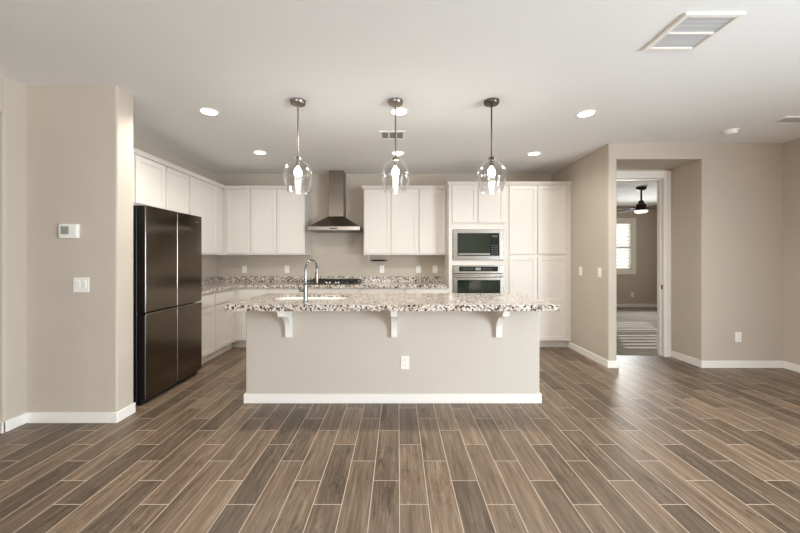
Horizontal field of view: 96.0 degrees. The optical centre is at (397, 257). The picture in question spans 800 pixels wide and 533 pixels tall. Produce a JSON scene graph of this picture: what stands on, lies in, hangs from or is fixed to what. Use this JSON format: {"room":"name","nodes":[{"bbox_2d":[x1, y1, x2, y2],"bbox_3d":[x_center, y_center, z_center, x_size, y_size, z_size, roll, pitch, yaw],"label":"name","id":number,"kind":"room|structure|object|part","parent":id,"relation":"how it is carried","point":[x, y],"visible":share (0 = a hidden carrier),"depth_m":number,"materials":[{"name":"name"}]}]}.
{"room":"open plan kitchen","nodes":[
{"label":"open plan kitchen","id":0,"kind":"room"},
{"bbox_2d":[27,86,132,411],"bbox_3d":[-2.619,-0.030,2.984,0.723,2.700,0.192,0,0,0],"label":"wall","id":1,"kind":"structure","parent":0,"point":[80,138],"depth_m":2.89,"materials":[{"name":"paint"}]},
{"bbox_2d":[59,224,79,237],"bbox_3d":[-2.624,-0.215,2.873,0.154,0.116,0.028,0,0,0],"label":"thermostat","id":2,"kind":"object","parent":1,"relation":"attached to","point":[65,230],"visible":1,"depth_m":2.86,"materials":[{"name":"white plastic"}]},
{"bbox_3d":[-2.584,-0.220,2.861,0.044,0.070,0.003,0,0,0],"label":"button panel","id":3,"kind":"part","parent":2,"relation":"part of","materials":[{"name":"white plastic"}]},
{"bbox_2d":[25,402,135,422],"bbox_3d":[-2.611,1.277,2.977,0.737,0.086,0.206,0,0,0],"label":"baseboard","id":4,"kind":"structure","parent":1,"relation":"attached to","point":[31,417],"depth_m":2.87,"materials":[{"name":"white wood"}]},
{"bbox_2d":[73,277,88,291],"bbox_3d":[-2.537,0.215,2.882,0.126,0.120,0.011,0,0,0],"label":"light switch","id":5,"kind":"object","parent":1,"relation":"attached to","point":[80,284],"visible":1,"depth_m":2.88,"materials":[{"name":"white plastic"}]},
{"bbox_2d":[0,74,216,421],"bbox_3d":[-3.050,-0.030,0.665,0.140,2.700,10.530,0,0,0],"label":"wall","id":6,"kind":"structure","parent":0,"point":[13,94],"depth_m":2.80,"materials":[{"name":"paint"}]},
{"bbox_2d":[0,413,25,433],"bbox_3d":[-3.038,1.277,2.787,0.144,0.086,0.174,0,0,0],"label":"baseboard","id":7,"kind":"structure","parent":6,"relation":"attached to","point":[19,420],"depth_m":2.77,"materials":[{"name":"white wood"}]},
{"bbox_2d":[133,147,168,208],"bbox_3d":[-2.814,-0.825,3.666,0.330,0.570,0.988,0,0,0],"label":"upper cabinet","id":8,"kind":"object","parent":6,"relation":"attached to","point":[148,169],"visible":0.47,"depth_m":3.88,"materials":[{"name":"white wood"}]},
{"bbox_3d":[-2.687,-0.809,3.438,0.020,0.495,0.445,0,0,0],"label":"door","id":9,"kind":"part","parent":8,"relation":"part of","materials":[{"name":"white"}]},
{"bbox_3d":[-2.814,-1.087,3.666,0.330,0.045,0.988,0,0,0],"label":"crown molding","id":10,"kind":"part","parent":8,"relation":"part of","materials":[{"name":"white wood"}]},
{"bbox_2d":[165,162,191,213],"bbox_3d":[-2.814,-0.578,4.393,0.330,1.064,0.465,0,0,0],"label":"upper cabinet","id":11,"kind":"object","parent":6,"relation":"attached to","point":[176,177],"visible":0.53,"depth_m":4.37,"materials":[{"name":"white wood"}]},
{"bbox_3d":[-2.814,-1.087,4.393,0.330,0.045,0.465,0,0,0],"label":"crown molding","id":12,"kind":"part","parent":11,"relation":"part of","materials":[{"name":"white wood"}]},
{"bbox_2d":[189,172,224,254],"bbox_3d":[-2.814,-0.578,5.275,0.330,1.064,1.300,0,0,0],"label":"upper cabinet","id":13,"kind":"object","parent":6,"relation":"attached to","point":[206,196],"visible":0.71,"depth_m":5.11,"materials":[{"name":"white wood"}]},
{"bbox_3d":[-2.814,-1.087,5.072,0.330,0.045,0.895,0,0,0],"label":"crown molding","id":14,"kind":"part","parent":13,"relation":"part of","materials":[{"name":"white wood"}]},
{"bbox_2d":[217,174,551,275],"bbox_3d":[-0.230,-0.030,5.990,5.780,2.700,0.120,0,0,0],"label":"wall","id":15,"kind":"structure","parent":0,"point":[335,254],"depth_m":5.93,"materials":[{"name":"paint"}]},
{"bbox_2d":[224,186,250,254],"bbox_3d":[-2.486,-0.578,5.726,0.415,1.064,0.407,0,0,0],"label":"upper cabinet","id":16,"kind":"object","parent":15,"relation":"attached to","point":[237,199],"visible":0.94,"depth_m":5.56,"materials":[{"name":"white wood"}]},
{"bbox_3d":[-2.486,-1.087,5.726,0.415,0.045,0.407,0,0,0],"label":"crown molding","id":17,"kind":"part","parent":16,"relation":"part of","materials":[{"name":"white wood"}]},
{"bbox_2d":[242,266,246,272],"bbox_3d":[-2.529,0.185,5.925,0.076,0.120,0.009,0,0,0],"label":"outlet","id":18,"kind":"object","parent":15,"relation":"attached to","point":[244,268],"visible":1,"depth_m":5.92,"materials":[{"name":"white plastic"}]},
{"bbox_2d":[250,186,311,254],"bbox_3d":[-1.845,-0.578,5.726,0.867,1.064,0.407,0,0,0],"label":"upper cabinet","id":19,"kind":"object","parent":15,"relation":"attached to","point":[280,218],"visible":1,"depth_m":5.56,"materials":[{"name":"white wood"}]},
{"bbox_3d":[-2.071,-0.562,5.559,0.392,0.989,0.020,0,0,0],"label":"door","id":20,"kind":"part","parent":19,"relation":"part of","materials":[{"name":"white wood"}]},
{"bbox_3d":[-1.845,-1.087,5.726,0.867,0.045,0.407,0,0,0],"label":"crown molding","id":21,"kind":"part","parent":19,"relation":"part of","materials":[{"name":"white wood"}]},
{"bbox_3d":[-1.657,-0.562,5.559,0.411,0.989,0.020,0,0,0],"label":"door","id":22,"kind":"part","parent":19,"relation":"part of","materials":[{"name":"white wood"}]},
{"bbox_2d":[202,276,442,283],"bbox_3d":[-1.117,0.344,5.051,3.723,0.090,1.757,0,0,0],"label":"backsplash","id":23,"kind":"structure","parent":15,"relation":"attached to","point":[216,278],"depth_m":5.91,"materials":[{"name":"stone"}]},
{"bbox_2d":[307,170,362,232],"bbox_3d":[-0.974,-0.897,5.678,0.800,0.966,0.502,0,0,0],"label":"range hood","id":24,"kind":"object","parent":15,"relation":"attached to","point":[337,221],"visible":1,"depth_m":5.67,"materials":[{"name":"silver metal"}]},
{"bbox_2d":[361,186,418,254],"bbox_3d":[-0.120,-0.578,5.726,0.883,1.064,0.407,0,0,0],"label":"upper cabinet","id":25,"kind":"object","parent":15,"relation":"attached to","point":[391,215],"visible":1,"depth_m":5.56,"materials":[{"name":"white wood"}]},
{"bbox_3d":[-0.316,-0.562,5.559,0.408,0.989,0.020,0,0,0],"label":"door","id":26,"kind":"part","parent":25,"relation":"part of","materials":[{"name":"white wood"}]},
{"bbox_3d":[-0.120,-1.087,5.726,0.883,0.045,0.407,0,0,0],"label":"crown molding","id":27,"kind":"part","parent":25,"relation":"part of","materials":[{"name":"white wood"}]},
{"bbox_3d":[0.102,-0.562,5.559,0.408,0.989,0.020,0,0,0],"label":"door","id":28,"kind":"part","parent":25,"relation":"part of","materials":[{"name":"white wood"}]},
{"bbox_2d":[416,266,420,272],"bbox_3d":[0.338,0.185,5.925,0.076,0.120,0.009,0,0,0],"label":"outlet","id":29,"kind":"object","parent":15,"relation":"attached to","point":[418,268],"visible":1,"depth_m":5.92,"materials":[{"name":"white plastic"}]},
{"bbox_2d":[419,186,445,254],"bbox_3d":[0.532,-0.578,5.726,0.423,1.064,0.407,0,0,0],"label":"upper cabinet","id":30,"kind":"object","parent":15,"relation":"attached to","point":[432,199],"visible":0.94,"depth_m":5.56,"materials":[{"name":"white wood"}]},
{"bbox_3d":[0.532,-1.087,5.726,0.423,0.045,0.407,0,0,0],"label":"crown molding","id":31,"kind":"part","parent":30,"relation":"part of","materials":[{"name":"white wood"}]},
{"bbox_2d":[0,0,799,205],"bbox_3d":[1.210,-1.430,2.500,11.780,0.100,14.500,0,0,0],"label":"ceiling","id":32,"kind":"structure","parent":0,"point":[545,62],"depth_m":2.68,"materials":[{"name":"white paint"}]},
{"bbox_2d":[198,108,218,115],"bbox_3d":[-1.780,-1.376,3.391,0.176,0.008,0.176,0,0,0],"label":"recessed light","id":33,"kind":"object","parent":32,"relation":"in","point":[207,111],"visible":1,"depth_m":3.38,"materials":[{"name":"white"}]},
{"bbox_2d":[253,151,266,154],"bbox_3d":[-1.805,-1.376,4.709,0.176,0.008,0.176,0,0,0],"label":"recessed light","id":34,"kind":"object","parent":32,"relation":"in","point":[254,152],"visible":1,"depth_m":4.69,"materials":[{"name":"white"}]},
{"bbox_2d":[283,97,312,192],"bbox_3d":[-0.878,-0.980,3.160,0.253,0.800,0.253,0,0,0],"label":"pendant light","id":35,"kind":"object","parent":32,"relation":"hanging from","point":[297,102],"visible":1,"depth_m":3.15,"materials":[{"name":"clear glass"}]},
{"bbox_3d":[-0.878,-1.115,3.160,0.013,0.470,0.013,0,0,0],"label":"rod","id":36,"kind":"part","parent":35,"relation":"part of","materials":[{"name":"silver metal"}]},
{"bbox_3d":[-0.878,-0.720,3.160,0.253,0.280,0.253,0,0,0],"label":"lamp shade","id":37,"kind":"part","parent":35,"relation":"part of","materials":[{"name":"clear glass"}]},
{"bbox_3d":[-0.878,-0.758,3.160,0.066,0.083,0.066,0,0,0],"label":"bulb","id":38,"kind":"part","parent":35,"relation":"part of","materials":[{"name":"white glass"}]},
{"bbox_2d":[295,156,301,166],"bbox_3d":[-0.878,-0.848,3.160,0.060,0.095,0.060,0,0,0],"label":"socket","id":39,"kind":"object","parent":35,"relation":"attached to","point":[297,157],"depth_m":3.14,"materials":[{"name":"silver metal"}]},
{"bbox_2d":[379,131,404,139],"bbox_3d":[-0.064,-1.374,4.035,0.283,0.012,0.270,0,0,0],"label":"ceiling vent","id":40,"kind":"object","parent":32,"relation":"in","point":[384,135],"visible":0.97,"depth_m":4.05,"materials":[{"name":"white metal"}]},
{"bbox_2d":[381,97,409,192],"bbox_3d":[-0.022,-0.980,3.160,0.253,0.800,0.253,0,0,0],"label":"pendant light","id":41,"kind":"object","parent":32,"relation":"hanging from","point":[395,102],"visible":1,"depth_m":3.14,"materials":[{"name":"clear glass"}]},
{"bbox_2d":[392,156,398,166],"bbox_3d":[-0.022,-0.848,3.160,0.060,0.095,0.060,0,0,0],"label":"socket","id":42,"kind":"object","parent":41,"relation":"attached to","point":[395,162],"depth_m":3.14,"materials":[{"name":"silver metal"}]},
{"bbox_3d":[-0.022,-1.115,3.160,0.013,0.470,0.013,0,0,0],"label":"rod","id":43,"kind":"part","parent":41,"relation":"part of","materials":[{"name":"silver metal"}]},
{"bbox_3d":[-0.022,-0.720,3.160,0.253,0.280,0.253,0,0,0],"label":"lamp shade","id":44,"kind":"part","parent":41,"relation":"part of","materials":[{"name":"clear glass"}]},
{"bbox_3d":[-0.022,-0.758,3.160,0.066,0.083,0.066,0,0,0],"label":"bulb","id":45,"kind":"part","parent":41,"relation":"part of","materials":[{"name":"white glass"}]},
{"bbox_2d":[391,151,404,154],"bbox_3d":[0.000,-1.376,4.731,0.176,0.008,0.176,0,0,0],"label":"recessed light","id":46,"kind":"object","parent":32,"relation":"in","point":[397,152],"visible":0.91,"depth_m":4.73,"materials":[{"name":"white plastic"}]},
{"bbox_2d":[390,108,407,115],"bbox_3d":[0.009,-1.376,3.391,0.176,0.008,0.176,0,0,0],"label":"recessed light","id":47,"kind":"object","parent":32,"relation":"in","point":[399,111],"visible":0.93,"depth_m":3.38,"materials":[{"name":"white"}]},
{"bbox_2d":[477,97,506,193],"bbox_3d":[0.821,-0.980,3.160,0.253,0.800,0.253,0,0,0],"label":"pendant light","id":48,"kind":"object","parent":32,"relation":"hanging from","point":[489,102],"visible":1,"depth_m":3.14,"materials":[{"name":"clear glass"}]},
{"bbox_2d":[488,156,494,166],"bbox_3d":[0.821,-0.848,3.160,0.060,0.095,0.060,0,0,0],"label":"socket","id":49,"kind":"object","parent":48,"relation":"attached to","point":[491,162],"depth_m":3.14,"materials":[{"name":"silver metal"}]},
{"bbox_3d":[0.821,-1.115,3.160,0.013,0.470,0.013,0,0,0],"label":"rod","id":50,"kind":"part","parent":48,"relation":"part of","materials":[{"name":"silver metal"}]},
{"bbox_3d":[0.821,-0.758,3.160,0.066,0.083,0.066,0,0,0],"label":"bulb","id":51,"kind":"part","parent":48,"relation":"part of","materials":[{"name":"white glass"}]},
{"bbox_3d":[0.821,-0.720,3.160,0.253,0.280,0.253,0,0,0],"label":"lamp shade","id":52,"kind":"part","parent":48,"relation":"part of","materials":[{"name":"clear glass"}]},
{"bbox_2d":[527,152,540,155],"bbox_3d":[1.796,-1.376,4.754,0.176,0.008,0.176,0,0,0],"label":"recessed light","id":53,"kind":"object","parent":32,"relation":"in","point":[530,153],"visible":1,"depth_m":4.74,"materials":[{"name":"white plastic"}]},
{"bbox_2d":[576,110,595,117],"bbox_3d":[1.795,-1.376,3.438,0.176,0.008,0.176,0,0,0],"label":"recessed light","id":54,"kind":"object","parent":32,"relation":"in","point":[586,113],"visible":1,"depth_m":3.42,"materials":[{"name":"white"}]},
{"bbox_2d":[617,186,656,212],"bbox_3d":[4.730,-1.128,7.000,1.000,0.504,1.000,0,0,41],"label":"ceiling fan","id":55,"kind":"object","parent":32,"relation":"hanging from","point":[641,207],"visible":0.91,"depth_m":6.96,"materials":[{"name":"brown metal"}]},
{"bbox_3d":[4.321,-0.965,6.971,0.500,0.030,0.129,0,0,-4],"label":"blade","id":56,"kind":"part","parent":55,"relation":"part of","materials":[{"name":"brown wood"}]},
{"bbox_3d":[4.701,-0.965,7.409,0.129,0.030,0.500,0,0,-4],"label":"blade","id":57,"kind":"part","parent":55,"relation":"part of","materials":[{"name":"brown wood"}]},
{"bbox_3d":[4.730,-1.038,7.000,0.184,0.175,0.184,0,0,0],"label":"motor","id":58,"kind":"part","parent":55,"relation":"part of","materials":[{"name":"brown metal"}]},
{"bbox_3d":[4.730,-0.898,7.000,0.216,0.045,0.216,0,0,0],"label":"lamp shade","id":59,"kind":"part","parent":55,"relation":"part of","materials":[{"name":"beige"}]},
{"bbox_2d":[643,12,745,50],"bbox_3d":[1.786,-1.373,2.197,0.339,0.014,0.354,0,0,0],"label":"ceiling vent","id":60,"kind":"object","parent":32,"relation":"in","point":[692,30],"visible":1,"depth_m":2.17,"materials":[{"name":"white metal"}]},
{"bbox_3d":[1.786,-1.373,2.274,0.279,0.009,0.138,0,0,0],"label":"louver panel","id":61,"kind":"part","parent":60,"relation":"part of","materials":[{"name":"white paint"}]},
{"bbox_3d":[1.786,-1.373,2.119,0.279,0.009,0.138,0,0,0],"label":"louver panel","id":62,"kind":"part","parent":60,"relation":"part of","materials":[{"name":"white paint"}]},
{"bbox_2d":[721,128,739,135],"bbox_3d":[3.600,-1.358,3.900,0.150,0.044,0.150,0,0,0],"label":"smoke detector","id":63,"kind":"object","parent":32,"relation":"attached to","point":[728,132],"visible":1,"depth_m":3.87,"materials":[{"name":"white plastic"}]},
{"bbox_2d":[767,116,799,123],"bbox_3d":[3.950,-1.374,3.590,0.360,0.012,0.180,0,0,0],"label":"ceiling vent","id":64,"kind":"object","parent":32,"relation":"in","point":[787,119],"visible":1,"depth_m":3.61,"materials":[{"name":"white metal"}]},
{"bbox_3d":[3.950,-1.373,3.590,0.310,0.008,0.122,0,0,0],"label":"louver panel","id":65,"kind":"part","parent":64,"relation":"part of","materials":[{"name":"white paint"}]},
{"bbox_2d":[0,307,799,532],"bbox_3d":[1.210,1.366,2.500,11.780,0.108,14.500,0,0,0],"label":"floor","id":66,"kind":"structure","parent":0,"point":[648,443],"depth_m":2.36,"materials":[{"name":"brown wood"}]},
{"bbox_2d":[133,205,201,405],"bbox_3d":[-2.604,0.423,3.668,0.721,1.794,0.917,0,0,0],"label":"refrigerator","id":67,"kind":"object","parent":66,"relation":"on","point":[167,244],"visible":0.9,"depth_m":3.48,"materials":[{"name":"black metal"}]},
{"bbox_3d":[-2.292,0.009,3.437,0.066,0.957,0.454,0,0,0],"label":"door","id":68,"kind":"part","parent":67,"relation":"part of","materials":[{"name":"black metal"}]},
{"bbox_3d":[-2.292,0.888,3.437,0.066,0.754,0.454,0,0,0],"label":"door","id":69,"kind":"part","parent":67,"relation":"part of","materials":[{"name":"black metal"}]},
{"bbox_3d":[-2.254,0.009,3.437,0.008,0.957,0.454,0,0,0],"label":"panel","id":70,"kind":"part","parent":67,"relation":"part of","materials":[{"name":"black metal"}]},
{"bbox_3d":[-2.254,0.888,3.437,0.008,0.754,0.454,0,0,0],"label":"panel","id":71,"kind":"part","parent":67,"relation":"part of","materials":[{"name":"black metal"}]},
{"bbox_3d":[-2.254,0.009,3.900,0.008,0.957,0.454,0,0,0],"label":"panel","id":72,"kind":"part","parent":67,"relation":"part of","materials":[{"name":"black metal"}]},
{"bbox_3d":[-2.254,0.888,3.900,0.008,0.754,0.454,0,0,0],"label":"panel","id":73,"kind":"part","parent":67,"relation":"part of","materials":[{"name":"black metal"}]},
{"bbox_2d":[194,293,214,363],"bbox_3d":[-2.667,0.881,4.405,0.624,0.878,0.469,0,0,0],"label":"base cabinet","id":74,"kind":"object","parent":66,"relation":"on","point":[208,300],"visible":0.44,"depth_m":4.49,"materials":[{"name":"white wood"}]},
{"bbox_3d":[-2.364,0.532,4.405,0.020,0.145,0.440,0,0,0],"label":"drawer","id":75,"kind":"part","parent":74,"relation":"part of","materials":[{"name":"white wood"}]},
{"bbox_3d":[-2.365,0.912,4.405,0.020,0.580,0.440,0,0,0],"label":"door","id":76,"kind":"part","parent":74,"relation":"part of","materials":[{"name":"white wood"}]},
{"bbox_2d":[209,289,235,359],"bbox_3d":[-2.667,0.881,4.952,0.624,0.878,0.624,0,0,0],"label":"base cabinet","id":77,"kind":"object","parent":66,"relation":"on","point":[225,321],"visible":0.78,"depth_m":4.90,"materials":[{"name":"white wood"}]},
{"bbox_3d":[-2.364,0.532,4.893,0.020,0.145,0.475,0,0,0],"label":"drawer","id":78,"kind":"part","parent":77,"relation":"part of","materials":[{"name":"white wood"}]},
{"bbox_3d":[-2.365,0.912,4.893,0.020,0.580,0.475,0,0,0],"label":"door","id":79,"kind":"part","parent":77,"relation":"part of","materials":[{"name":"white wood"}]},
{"bbox_2d":[231,288,267,346],"bbox_3d":[-2.443,0.881,5.589,1.069,0.878,0.680,0,0,0],"label":"base cabinet","id":80,"kind":"object","parent":66,"relation":"on","point":[241,293],"visible":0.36,"depth_m":5.26,"materials":[{"name":"white wood"}]},
{"bbox_3d":[-2.120,0.912,5.260,0.395,0.580,0.020,0,0,0],"label":"door","id":81,"kind":"part","parent":80,"relation":"part of","materials":[{"name":"white wood"}]},
{"bbox_3d":[-2.120,0.532,5.259,0.395,0.145,0.020,0,0,0],"label":"drawer","id":82,"kind":"part","parent":80,"relation":"part of","materials":[{"name":"white wood"}]},
{"bbox_2d":[202,276,448,294],"bbox_3d":[-1.117,0.370,5.051,3.723,0.142,1.757,0,0,0],"label":"countertop","id":83,"kind":"structure","parent":80,"relation":"on","point":[214,284],"depth_m":5.72,"materials":[{"name":"stone"}]},
{"bbox_2d":[307,279,360,283],"bbox_3d":[-0.974,0.362,5.550,0.770,0.054,0.520,0,0,0],"label":"cooktop","id":84,"kind":"object","parent":83,"relation":"in","point":[312,281],"visible":0.93,"depth_m":5.41,"materials":[{"name":"black glass"}]},
{"bbox_2d":[268,288,302,292],"bbox_3d":[-1.634,0.881,5.589,0.547,0.878,0.680,0,0,0],"label":"base cabinet","id":85,"kind":"object","parent":66,"relation":"on","point":[270,290],"visible":0.06,"depth_m":5.25,"materials":[{"name":"white wood"}]},
{"bbox_2d":[308,288,359,292],"bbox_3d":[-0.960,0.881,5.589,0.799,0.878,0.680,0,0,0],"label":"base cabinet","id":86,"kind":"object","parent":66,"relation":"on","point":[310,290],"visible":0.08,"depth_m":5.25,"materials":[{"name":"white wood"}]},
{"bbox_2d":[360,288,403,292],"bbox_3d":[-0.235,0.881,5.589,0.649,0.878,0.680,0,0,0],"label":"base cabinet","id":87,"kind":"object","parent":66,"relation":"on","point":[362,290],"visible":0.04,"depth_m":5.25,"materials":[{"name":"white wood"}]},
{"bbox_2d":[244,311,541,402],"bbox_3d":[-0.048,0.881,3.484,2.708,0.878,0.932,0,0,0],"label":"kitchen island","id":88,"kind":"object","parent":66,"relation":"on","point":[292,356],"visible":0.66,"depth_m":3.28,"materials":[{"name":"paint"}]},
{"bbox_2d":[225,293,559,310],"bbox_3d":[-0.047,0.415,3.480,2.774,0.052,1.000,0,0,0],"label":"island countertop","id":89,"kind":"structure","parent":88,"relation":"on","point":[270,301],"depth_m":3.08,"materials":[{"name":"stone"}]},
{"bbox_2d":[297,259,318,302],"bbox_3d":[-0.781,0.199,3.213,0.083,0.380,0.259,0,0,28],"label":"faucet","id":90,"kind":"object","parent":89,"relation":"on","point":[304,290],"visible":1,"depth_m":3.13,"materials":[{"name":"silver metal"}]},
{"bbox_3d":[-0.777,0.115,3.232,0.022,0.212,0.214,0,0,16],"label":"spout","id":91,"kind":"part","parent":90,"relation":"part of","materials":[{"name":"silver metal"}]},
{"bbox_2d":[279,297,346,298],"bbox_3d":[-0.848,0.524,3.560,0.681,0.236,0.356,0,0,0],"label":"sink","id":92,"kind":"object","parent":89,"relation":"in","point":[282,297],"visible":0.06,"depth_m":3.73,"materials":[{"name":"white ceramic"}]},
{"bbox_3d":[-0.048,1.277,3.323,2.708,0.086,0.114,0,0,0],"label":"baseboard","id":93,"kind":"part","parent":88,"relation":"part of","materials":[{"name":"white wood"}]},
{"bbox_2d":[401,356,408,368],"bbox_3d":[0.064,0.952,3.275,0.076,0.120,0.009,0,0,0],"label":"outlet","id":94,"kind":"object","parent":88,"relation":"attached to","point":[404,359],"visible":1,"depth_m":3.27,"materials":[{"name":"white plastic"}]},
{"bbox_2d":[404,288,448,292],"bbox_3d":[0.417,0.881,5.589,0.653,0.878,0.680,0,0,0],"label":"base cabinet","id":95,"kind":"object","parent":66,"relation":"on","point":[406,290],"visible":0.04,"depth_m":5.25,"materials":[{"name":"white wood"}]},
{"bbox_2d":[443,181,507,292],"bbox_3d":[1.156,0.105,5.575,0.878,2.430,0.707,0,0,0],"label":"tall cabinet","id":96,"kind":"object","parent":66,"relation":"on","point":[467,207],"visible":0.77,"depth_m":5.26,"materials":[{"name":"white wood"}]},
{"bbox_3d":[0.978,-0.787,5.260,0.366,0.545,0.020,0,0,0],"label":"door","id":97,"kind":"part","parent":96,"relation":"part of","materials":[{"name":"white wood"}]},
{"bbox_3d":[1.156,-1.087,5.575,0.878,0.045,0.707,0,0,0],"label":"crown molding","id":98,"kind":"part","parent":96,"relation":"part of","materials":[{"name":"white wood"}]},
{"bbox_2d":[453,229,503,259],"bbox_3d":[1.173,-0.195,5.469,0.740,0.448,0.442,0,0,0],"label":"microwave","id":99,"kind":"object","parent":96,"relation":"in","point":[468,244],"visible":1,"depth_m":5.25,"materials":[{"name":"silver metal"}]},
{"bbox_3d":[1.109,-0.197,5.261,0.476,0.324,0.015,0,0,0],"label":"door","id":100,"kind":"part","parent":99,"relation":"part of","materials":[{"name":"black glass"}]},
{"bbox_3d":[1.112,-0.057,5.251,0.466,0.023,0.005,0,0,0],"label":"door handle","id":101,"kind":"part","parent":99,"relation":"part of","materials":[{"name":"silver metal"}]},
{"bbox_3d":[1.413,-0.197,5.261,0.125,0.324,0.015,0,0,0],"label":"control panel","id":102,"kind":"part","parent":99,"relation":"part of","materials":[{"name":"black"}]},
{"bbox_2d":[453,265,503,292],"bbox_3d":[1.173,0.433,5.479,0.740,0.652,0.582,0,0,0],"label":"wall oven","id":103,"kind":"object","parent":96,"relation":"in","point":[466,278],"visible":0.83,"depth_m":5.25,"materials":[{"name":"silver metal"}]},
{"bbox_3d":[1.173,0.495,5.255,0.740,0.528,0.030,0,0,0],"label":"door","id":104,"kind":"part","parent":103,"relation":"part of","materials":[{"name":"silver metal"}]},
{"bbox_3d":[1.177,0.490,5.256,0.622,0.336,0.025,0,0,0],"label":"door glass","id":105,"kind":"part","parent":103,"relation":"part of","materials":[{"name":"black glass"}]},
{"bbox_3d":[1.173,0.166,5.258,0.740,0.118,0.024,0,0,0],"label":"control panel","id":106,"kind":"part","parent":103,"relation":"part of","materials":[{"name":"silver metal"}]},
{"bbox_3d":[1.174,0.160,5.245,0.568,0.070,0.002,0,0,0],"label":"display panel","id":107,"kind":"part","parent":103,"relation":"part of","materials":[{"name":"black"}]},
{"bbox_3d":[1.173,0.267,5.214,0.680,0.028,0.051,0,0,0],"label":"handle","id":108,"kind":"part","parent":103,"relation":"part of","materials":[{"name":"silver metal"}]},
{"bbox_3d":[1.366,-0.787,5.260,0.386,0.545,0.020,0,0,0],"label":"door","id":109,"kind":"part","parent":96,"relation":"part of","materials":[{"name":"white wood"}]},
{"bbox_2d":[507,181,571,346],"bbox_3d":[2.062,0.105,5.575,0.934,2.430,0.707,0,0,0],"label":"pantry cabinet","id":110,"kind":"object","parent":66,"relation":"on","point":[538,212],"visible":0.77,"depth_m":5.26,"materials":[{"name":"white wood"}]},
{"bbox_3d":[1.827,0.590,5.260,0.405,1.225,0.020,0,0,0],"label":"door","id":111,"kind":"part","parent":110,"relation":"part of","materials":[{"name":"white wood"}]},
{"bbox_3d":[1.827,-0.558,5.260,0.405,1.000,0.020,0,0,0],"label":"door","id":112,"kind":"part","parent":110,"relation":"part of","materials":[{"name":"white wood"}]},
{"bbox_3d":[2.062,-1.087,5.575,0.934,0.045,0.707,0,0,0],"label":"crown molding","id":113,"kind":"part","parent":110,"relation":"part of","materials":[{"name":"white wood"}]},
{"bbox_3d":[2.251,0.590,5.260,0.415,1.225,0.020,0,0,0],"label":"door","id":114,"kind":"part","parent":110,"relation":"part of","materials":[{"name":"white wood"}]},
{"bbox_3d":[2.251,-0.558,5.260,0.415,1.000,0.020,0,0,0],"label":"door","id":115,"kind":"part","parent":110,"relation":"part of","materials":[{"name":"white wood"}]},
{"bbox_2d":[552,146,616,360],"bbox_3d":[2.583,-0.030,5.130,0.105,2.700,1.600,0,0,0],"label":"wall","id":116,"kind":"structure","parent":0,"point":[594,180],"depth_m":4.63,"materials":[{"name":"paint"}]},
{"bbox_2d":[598,268,601,276],"bbox_3d":[2.524,0.180,4.510,0.011,0.120,0.076,0,0,0],"label":"light switch","id":117,"kind":"object","parent":116,"relation":"attached to","point":[599,269],"visible":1,"depth_m":4.49,"materials":[{"name":"white plastic"}]},
{"bbox_2d":[568,304,656,367],"bbox_3d":[4.733,1.272,6.958,4.434,0.096,5.284,0,0,0],"label":"baseboard","id":118,"kind":"structure","parent":116,"relation":"attached to","point":[609,364],"depth_m":4.81,"materials":[{"name":"white wood"}]},
{"bbox_2d":[617,171,670,356],"bbox_3d":[3.151,0.079,4.871,0.999,2.483,0.138,0,0,0],"label":"trim","id":119,"kind":"structure","parent":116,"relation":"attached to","point":[663,178],"depth_m":4.80,"materials":[{"name":"white wood"}]},
{"bbox_2d":[617,206,656,303],"bbox_3d":[4.800,-0.030,9.660,4.600,2.700,0.120,0,0,0],"label":"wall","id":120,"kind":"structure","parent":0,"point":[643,284],"depth_m":9.60,"materials":[{"name":"paint"}]},
{"bbox_2d":[617,222,630,269],"bbox_3d":[5.765,-0.320,9.625,0.926,1.276,0.083,0,0,0],"label":"window shutter","id":121,"kind":"object","parent":120,"relation":"attached to","point":[618,247],"visible":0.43,"depth_m":9.60,"materials":[{"name":"white"}]},
{"bbox_2d":[617,218,635,274],"bbox_3d":[5.765,-0.310,9.585,1.150,1.500,0.030,0,0,0],"label":"trim","id":122,"kind":"structure","parent":120,"relation":"attached to","point":[633,220],"depth_m":9.58,"materials":[{"name":"white wood"}]},
{"bbox_2d":[628,224,629,267],"bbox_3d":[5.765,-0.320,9.685,0.930,1.280,0.050,0,0,0],"label":"window","id":123,"kind":"structure","parent":120,"relation":"in","point":[628,224],"depth_m":9.66,"materials":[{"name":"white"}]},
{"bbox_2d":[603,143,782,360],"bbox_3d":[3.640,-0.030,4.635,2.220,2.700,0.610,0,0,0],"label":"wall","id":124,"kind":"structure","parent":0,"point":[727,198],"depth_m":4.33,"materials":[{"name":"paint"}]},
{"bbox_2d":[671,351,782,367],"bbox_3d":[4.136,1.277,4.558,0.988,0.086,0.484,0,0,0],"label":"baseboard","id":125,"kind":"structure","parent":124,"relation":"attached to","point":[702,364],"depth_m":4.32,"materials":[{"name":"white wood"}]},
{"bbox_2d":[735,332,741,341],"bbox_3d":[4.090,0.950,4.325,0.076,0.120,0.009,0,0,0],"label":"outlet","id":126,"kind":"object","parent":124,"relation":"attached to","point":[738,335],"visible":1,"depth_m":4.32,"materials":[{"name":"white plastic"}]},
{"bbox_2d":[783,138,799,364],"bbox_3d":[4.690,-0.030,-0.135,0.120,2.700,8.930,0,0,0],"label":"wall","id":127,"kind":"structure","parent":0,"point":[791,149],"depth_m":4.24,"materials":[{"name":"paint"}]},
{"bbox_2d":[783,361,799,372],"bbox_3d":[4.623,1.277,2.418,0.014,0.086,3.796,0,0,0],"label":"baseboard","id":128,"kind":"structure","parent":127,"relation":"attached to","point":[787,365],"depth_m":4.22,"materials":[{"name":"white wood"}]}
]}

